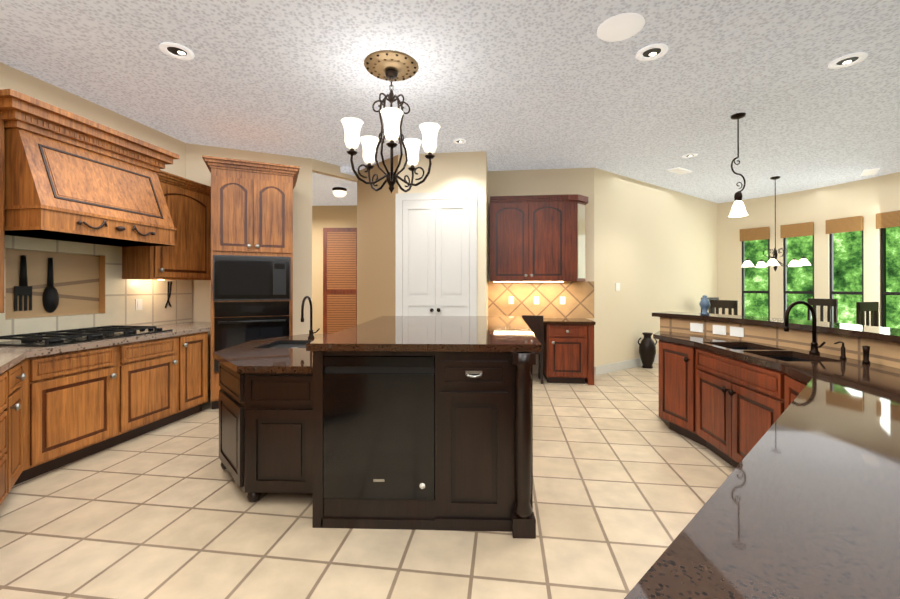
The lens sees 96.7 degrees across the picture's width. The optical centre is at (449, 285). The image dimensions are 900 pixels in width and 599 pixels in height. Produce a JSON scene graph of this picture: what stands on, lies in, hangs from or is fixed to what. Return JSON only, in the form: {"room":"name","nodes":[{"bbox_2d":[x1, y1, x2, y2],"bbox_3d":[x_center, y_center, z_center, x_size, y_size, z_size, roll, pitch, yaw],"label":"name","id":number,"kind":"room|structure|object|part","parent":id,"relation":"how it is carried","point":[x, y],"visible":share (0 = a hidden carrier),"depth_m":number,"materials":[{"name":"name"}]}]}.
{"room":"kitchen","nodes":[
{"label":"kitchen","id":0,"kind":"room"},
{"bbox_2d":[0,362,734,598],"bbox_3d":[2.467,1.342,4.481,19.000,0.050,16.500,0,0,2],"label":"floor","id":1,"kind":"structure","parent":0,"point":[627,482],"depth_m":2.16,"materials":[{"name":"tile"}]},
{"bbox_2d":[0,233,191,344],"bbox_3d":[-3.314,0.000,3.824,0.474,0.869,2.069,0,0,2],"label":"backsplash","id":2,"kind":"structure","parent":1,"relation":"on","point":[59,289],"depth_m":3.57,"materials":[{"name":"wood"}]},
{"bbox_2d":[0,325,292,505],"bbox_3d":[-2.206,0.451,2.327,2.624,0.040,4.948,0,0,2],"label":"base cabinets","id":3,"kind":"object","parent":1,"relation":"on","point":[62,403],"depth_m":3.08,"materials":[{"name":"brown wood"}]},
{"bbox_2d":[0,325,172,346],"bbox_3d":[-2.999,0.404,3.356,0.661,0.059,1.100,0,0,2],"label":"cooktop","id":4,"kind":"object","parent":3,"relation":"in","point":[68,335],"depth_m":3.16,"materials":[{"name":"black metal"}]},
{"bbox_2d":[172,163,297,328],"bbox_3d":[-2.312,0.032,4.733,1.086,2.572,1.110,0,0,2],"label":"tall cabinet","id":5,"kind":"object","parent":1,"relation":"on","point":[245,208],"depth_m":4.38,"materials":[{"name":"brown wood"}]},
{"bbox_2d":[208,253,279,300],"bbox_3d":[-2.134,-0.087,4.338,0.688,0.467,0.349,0,0,2],"label":"microwave","id":6,"kind":"object","parent":5,"relation":"in","point":[233,276],"depth_m":4.30,"materials":[{"name":"black metal"}]},
{"bbox_2d":[213,255,290,371],"bbox_3d":[-2.134,0.293,4.331,0.688,1.227,0.362,0,0,2],"label":"wall oven","id":7,"kind":"object","parent":5,"relation":"in","point":[252,293],"depth_m":4.32,"materials":[{"name":"black metal"}]},
{"bbox_2d":[213,320,540,538],"bbox_3d":[-0.516,0.834,3.099,2.353,0.960,2.022,0,0,2],"label":"kitchen island","id":8,"kind":"object","parent":1,"relation":"on","point":[407,422],"depth_m":2.16,"materials":[{"name":"brown wood"}]},
{"bbox_2d":[256,341,311,347],"bbox_3d":[-1.266,0.495,3.244,0.442,0.034,0.432,0,0,2],"label":"sink","id":9,"kind":"object","parent":8,"relation":"in","point":[274,344],"depth_m":3.39,"materials":[{"name":"black"}]},
{"bbox_2d":[301,296,319,338],"bbox_3d":[-1.228,0.283,3.510,0.107,0.383,0.242,0,0,2],"label":"faucet","id":10,"kind":"object","parent":8,"relation":"on","point":[311,332],"depth_m":3.58,"materials":[{"name":"black metal"}]},
{"bbox_2d":[323,356,434,499],"bbox_3d":[-0.375,0.771,2.459,0.599,0.770,0.614,0,0,2],"label":"dishwasher","id":11,"kind":"object","parent":8,"relation":"in","point":[379,411],"depth_m":2.16,"materials":[{"name":"black"}]},
{"bbox_2d":[305,316,540,347],"bbox_3d":[-0.020,0.349,3.129,1.446,0.070,2.015,0,0,2],"label":"island countertop","id":12,"kind":"structure","parent":8,"relation":"on","point":[383,331],"depth_m":2.55,"materials":[{"name":"brown stone"}]},
{"bbox_2d":[536,326,591,384],"bbox_3d":[1.594,0.920,5.615,0.579,0.799,0.652,0,0,2],"label":"base cabinet","id":13,"kind":"object","parent":1,"relation":"on","point":[565,356],"depth_m":5.32,"materials":[{"name":"brown wood"}]},
{"bbox_2d":[523,318,595,325],"bbox_3d":[1.254,0.500,5.652,1.454,0.040,0.736,0,0,2],"label":"countertop","id":14,"kind":"structure","parent":13,"relation":"on","point":[529,321],"depth_m":5.32,"materials":[{"name":"brown stone"}]},
{"bbox_2d":[638,332,656,368],"bbox_3d":[3.175,1.043,6.432,0.307,0.558,0.248,0,0,2],"label":"urn","id":15,"kind":"object","parent":1,"relation":"on","point":[647,349],"visible":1,"depth_m":6.36,"materials":[{"name":"black ceramic"}]},
{"bbox_2d":[701,297,718,313],"bbox_3d":[4.907,0.774,7.260,0.445,1.100,0.445,0,0,-18],"label":"dining chair","id":16,"kind":"object","parent":1,"relation":"on","point":[712,298],"visible":0.08,"depth_m":7.45,"materials":[{"name":"brown wood"}]},
{"bbox_2d":[710,300,737,314],"bbox_3d":[4.318,0.771,6.096,0.445,1.100,0.445,0,0,-18],"label":"dining chair","id":17,"kind":"object","parent":1,"relation":"on","point":[730,305],"visible":0.21,"depth_m":6.01,"materials":[{"name":"brown wood"}]},
{"bbox_2d":[624,301,899,598],"bbox_3d":[1.315,0.705,1.636,2.305,1.210,4.840,0,0,2],"label":"kitchen counter","id":18,"kind":"object","parent":1,"relation":"on","point":[803,502],"visible":1,"depth_m":0.97,"materials":[{"name":"brown stone"}]},
{"bbox_2d":[725,347,814,361],"bbox_3d":[2.187,0.584,2.791,0.372,0.180,0.852,0,0,2],"label":"sink","id":19,"kind":"object","parent":18,"relation":"in","point":[783,357],"depth_m":2.77,"materials":[{"name":"black metal"}]},
{"bbox_2d":[784,301,869,363],"bbox_3d":[2.330,0.277,2.493,0.223,0.350,0.384,0,0,2],"label":"faucet","id":20,"kind":"object","parent":18,"relation":"on","point":[814,353],"depth_m":2.62,"materials":[{"name":"black metal"}]},
{"bbox_2d":[660,317,899,368],"bbox_3d":[1.605,0.810,1.614,2.034,1.000,5.038,0,0,2],"label":"wall","id":21,"kind":"structure","parent":1,"relation":"on","point":[886,353],"depth_m":2.86,"materials":[{"name":"tile"}]},
{"bbox_2d":[690,323,702,332],"bbox_3d":[2.286,0.390,3.708,0.010,0.080,0.120,0,0,-22],"label":"outlet","id":22,"kind":"object","parent":21,"relation":"attached to","point":[695,327],"depth_m":3.70,"materials":[{"name":"white plastic"}]},
{"bbox_2d":[713,325,725,334],"bbox_3d":[2.363,0.390,3.510,0.009,0.080,0.120,0,0,-19],"label":"outlet","id":23,"kind":"object","parent":21,"relation":"attached to","point":[721,330],"depth_m":3.50,"materials":[{"name":"white plastic"}]},
{"bbox_2d":[730,326,743,336],"bbox_3d":[2.409,0.389,3.362,0.010,0.080,0.120,0,0,-16],"label":"outlet","id":24,"kind":"object","parent":21,"relation":"attached to","point":[734,331],"depth_m":3.35,"materials":[{"name":"white plastic"}]},
{"bbox_2d":[652,295,899,343],"bbox_3d":[1.681,0.197,1.643,2.242,0.225,5.303,0,0,2],"label":"bar ledge","id":25,"kind":"object","parent":21,"relation":"on","point":[879,333],"visible":0.98,"depth_m":2.95,"materials":[{"name":"brown stone"}]},
{"bbox_2d":[807,298,837,322],"bbox_3d":[6.071,0.773,6.670,0.445,1.100,0.445,0,0,-18],"label":"dining chair","id":26,"kind":"object","parent":1,"relation":"on","point":[821,303],"visible":0.31,"depth_m":6.72,"materials":[{"name":"brown wood"}]},
{"bbox_2d":[856,302,878,326],"bbox_3d":[5.482,0.770,5.506,0.445,1.100,0.445,0,0,-18],"label":"dining chair","id":27,"kind":"object","parent":1,"relation":"on","point":[867,307],"visible":0.33,"depth_m":5.30,"materials":[{"name":"brown wood"}]},
{"bbox_2d":[0,62,899,391],"bbox_3d":[2.469,-0.208,4.535,19.240,3.050,16.640,0,0,2],"label":"wall","id":28,"kind":"structure","parent":0,"point":[650,248],"depth_m":5.98,"materials":[{"name":"beige paint"}]},
{"bbox_2d":[0,97,19,220],"bbox_3d":[-3.306,-0.545,2.636,0.388,1.475,0.433,0,0,2],"label":"upper cabinet","id":29,"kind":"object","parent":28,"relation":"attached to","point":[7,108],"depth_m":2.77,"materials":[{"name":"brown wood"}]},
{"bbox_2d":[0,89,178,246],"bbox_3d":[-3.051,-0.846,3.372,0.781,0.920,1.419,0,0,2],"label":"range hood","id":30,"kind":"object","parent":28,"relation":"attached to","point":[66,177],"depth_m":3.10,"materials":[{"name":"brown wood"}]},
{"bbox_2d":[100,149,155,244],"bbox_3d":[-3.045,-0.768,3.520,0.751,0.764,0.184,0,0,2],"label":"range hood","id":31,"kind":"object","parent":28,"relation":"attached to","point":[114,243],"depth_m":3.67,"materials":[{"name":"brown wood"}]},
{"bbox_2d":[132,157,183,248],"bbox_3d":[-3.037,-0.767,3.782,0.751,0.764,0.340,0,0,2],"label":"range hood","id":32,"kind":"object","parent":28,"relation":"attached to","point":[169,187],"depth_m":4.03,"materials":[{"name":"brown wood"}]},
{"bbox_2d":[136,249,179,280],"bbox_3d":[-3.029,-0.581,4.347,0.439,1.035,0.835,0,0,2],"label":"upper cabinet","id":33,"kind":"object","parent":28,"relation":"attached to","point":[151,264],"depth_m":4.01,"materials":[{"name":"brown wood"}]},
{"bbox_2d":[323,228,356,333],"bbox_3d":[-2.206,0.076,8.156,0.760,2.500,0.030,0,0,2],"label":"door","id":34,"kind":"structure","parent":28,"relation":"in","point":[339,279],"depth_m":8.15,"materials":[{"name":"brown wood"}]},
{"bbox_2d":[396,191,476,315],"bbox_3d":[-0.185,0.054,5.212,1.068,2.530,0.123,0,0,2],"label":"pantry door","id":35,"kind":"structure","parent":28,"relation":"in","point":[436,253],"depth_m":5.21,"materials":[{"name":"white paint"}]},
{"bbox_2d":[490,194,571,281],"bbox_3d":[1.127,-0.660,5.805,1.105,1.200,0.441,0,0,2],"label":"upper cabinet","id":36,"kind":"object","parent":28,"relation":"attached to","point":[531,235],"depth_m":5.63,"materials":[{"name":"brown wood"}]},
{"bbox_2d":[488,281,593,317],"bbox_3d":[1.343,0.211,5.949,1.541,0.538,0.144,0,0,2],"label":"backsplash","id":37,"kind":"structure","parent":28,"relation":"attached to","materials":[{"name":"beige tile"}]},
{"bbox_2d":[572,194,591,281],"bbox_3d":[1.798,-0.660,5.741,0.298,1.200,0.340,0,0,2],"label":"upper cabinet","id":38,"kind":"object","parent":28,"relation":"attached to","point":[579,202],"depth_m":5.58,"materials":[{"name":"brown wood"}]},
{"bbox_2d":[615,283,619,290],"bbox_3d":[2.607,0.021,6.213,0.120,0.120,0.008,0,0,-36],"label":"switch plate","id":39,"kind":"object","parent":28,"relation":"attached to","point":[617,286],"visible":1,"depth_m":6.20,"materials":[{"name":"white plastic"}]},
{"bbox_2d":[595,354,658,375],"bbox_3d":[3.871,1.259,7.116,4.312,0.130,0.016,0,0,-36],"label":"baseboard","id":40,"kind":"structure","parent":28,"relation":"attached to","point":[616,366],"depth_m":6.21,"materials":[{"name":"white paint"}]},
{"bbox_2d":[0,0,899,202],"bbox_3d":[2.467,-1.758,4.489,19.000,0.050,16.500,0,0,2],"label":"ceiling","id":41,"kind":"structure","parent":0,"point":[506,85],"depth_m":3.35,"materials":[{"name":"white paint"}]},
{"bbox_2d":[159,42,194,59],"bbox_3d":[-2.010,-1.729,2.944,0.215,0.013,0.214,0,0,2],"label":"recessed light","id":42,"kind":"object","parent":41,"relation":"in","point":[174,50],"depth_m":2.95,"materials":[{"name":"white"}]},
{"bbox_2d":[332,187,346,196],"bbox_3d":[-1.867,-1.565,6.768,0.240,0.141,0.240,0,0,2],"label":"ceiling fixture","id":43,"kind":"object","parent":41,"relation":"attached to","point":[339,191],"visible":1,"depth_m":6.68,"materials":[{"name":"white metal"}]},
{"bbox_2d":[341,50,439,192],"bbox_3d":[-0.446,-1.231,3.151,0.746,1.010,0.751,0,0,2],"label":"chandelier","id":44,"kind":"object","parent":41,"relation":"hanging from","point":[389,65],"visible":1,"depth_m":3.10,"materials":[{"name":"brown"}]},
{"bbox_2d":[597,13,644,41],"bbox_3d":[1.141,-1.730,2.680,0.291,0.013,0.291,0,0,2],"label":"ceiling speaker","id":45,"kind":"object","parent":41,"relation":"in","point":[623,26],"depth_m":2.68,"materials":[{"name":"white"}]},
{"bbox_2d":[636,44,667,60],"bbox_3d":[1.494,-1.729,2.962,0.214,0.013,0.205,0,0,2],"label":"recessed light","id":46,"kind":"object","parent":41,"relation":"in","point":[654,51],"depth_m":2.97,"materials":[{"name":"white"}]},
{"bbox_2d":[668,167,691,173],"bbox_3d":[3.434,-1.722,5.973,0.399,0.013,0.318,0,0,2],"label":"recessed light","id":47,"kind":"object","parent":41,"relation":"in","point":[678,170],"depth_m":5.98,"materials":[{"name":"white"}]},
{"bbox_2d":[729,113,747,216],"bbox_3d":[2.935,-1.221,4.074,0.164,1.024,0.164,0,0,2],"label":"pendant light","id":48,"kind":"object","parent":41,"relation":"hanging from","point":[738,209],"visible":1,"depth_m":4.07,"materials":[{"name":"white glass"}]},
{"bbox_3d":[2.935,-0.786,4.073,0.164,0.155,0.164,0,0,2],"label":"lamp shade","id":49,"kind":"part","parent":48,"relation":"part of","materials":[{"name":"white glass"}]},
{"bbox_2d":[741,176,810,271],"bbox_3d":[5.208,-0.973,6.409,0.860,1.510,0.847,0,0,2],"label":"dining pendant light","id":50,"kind":"object","parent":41,"relation":"hanging from","point":[773,261],"visible":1,"depth_m":6.38,"materials":[{"name":"white glass"}]},
{"bbox_2d":[828,52,867,68],"bbox_3d":[3.050,-1.729,3.067,0.217,0.013,0.218,0,0,2],"label":"recessed light","id":51,"kind":"object","parent":41,"relation":"in","point":[851,59],"depth_m":3.08,"materials":[{"name":"white"}]},
{"bbox_2d":[861,168,879,175],"bbox_3d":[6.369,-1.721,6.053,0.376,0.013,0.378,0,0,2],"label":"recessed light","id":52,"kind":"object","parent":41,"relation":"in","point":[869,171],"depth_m":6.07,"materials":[{"name":"white plastic"}]},
{"bbox_2d":[717,172,899,326],"bbox_3d":[6.312,-0.204,6.014,1.564,3.050,4.916,0,0,2],"label":"wall","id":53,"kind":"structure","parent":0,"point":[868,199],"depth_m":7.12,"materials":[{"name":"beige paint"}]},
{"bbox_2d":[740,227,769,240],"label":"shades","id":54,"kind":"object","parent":53,"relation":"attached to","point":[761,233],"depth_m":7.85,"materials":[{"name":"brown fabric"}]},
{"bbox_2d":[780,222,813,237],"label":"shades","id":55,"kind":"object","parent":53,"relation":"attached to","point":[799,229],"depth_m":7.30,"materials":[{"name":"brown fabric"}]},
{"bbox_2d":[826,216,862,233],"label":"shades","id":56,"kind":"object","parent":53,"relation":"attached to","point":[849,224],"depth_m":6.70,"materials":[{"name":"brown fabric"}]},
{"bbox_2d":[876,210,899,228],"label":"shades","id":57,"kind":"object","parent":53,"relation":"attached to","point":[883,220],"depth_m":6.17,"materials":[{"name":"brown fabric"}]},
{"label":"outside","id":58,"kind":"structure","parent":0,"visible":0},
{"bbox_2d":[745,226,899,328],"bbox_3d":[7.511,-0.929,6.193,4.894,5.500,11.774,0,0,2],"label":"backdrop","id":59,"kind":"structure","parent":58,"point":[847,261],"depth_m":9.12,"materials":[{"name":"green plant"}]}
]}

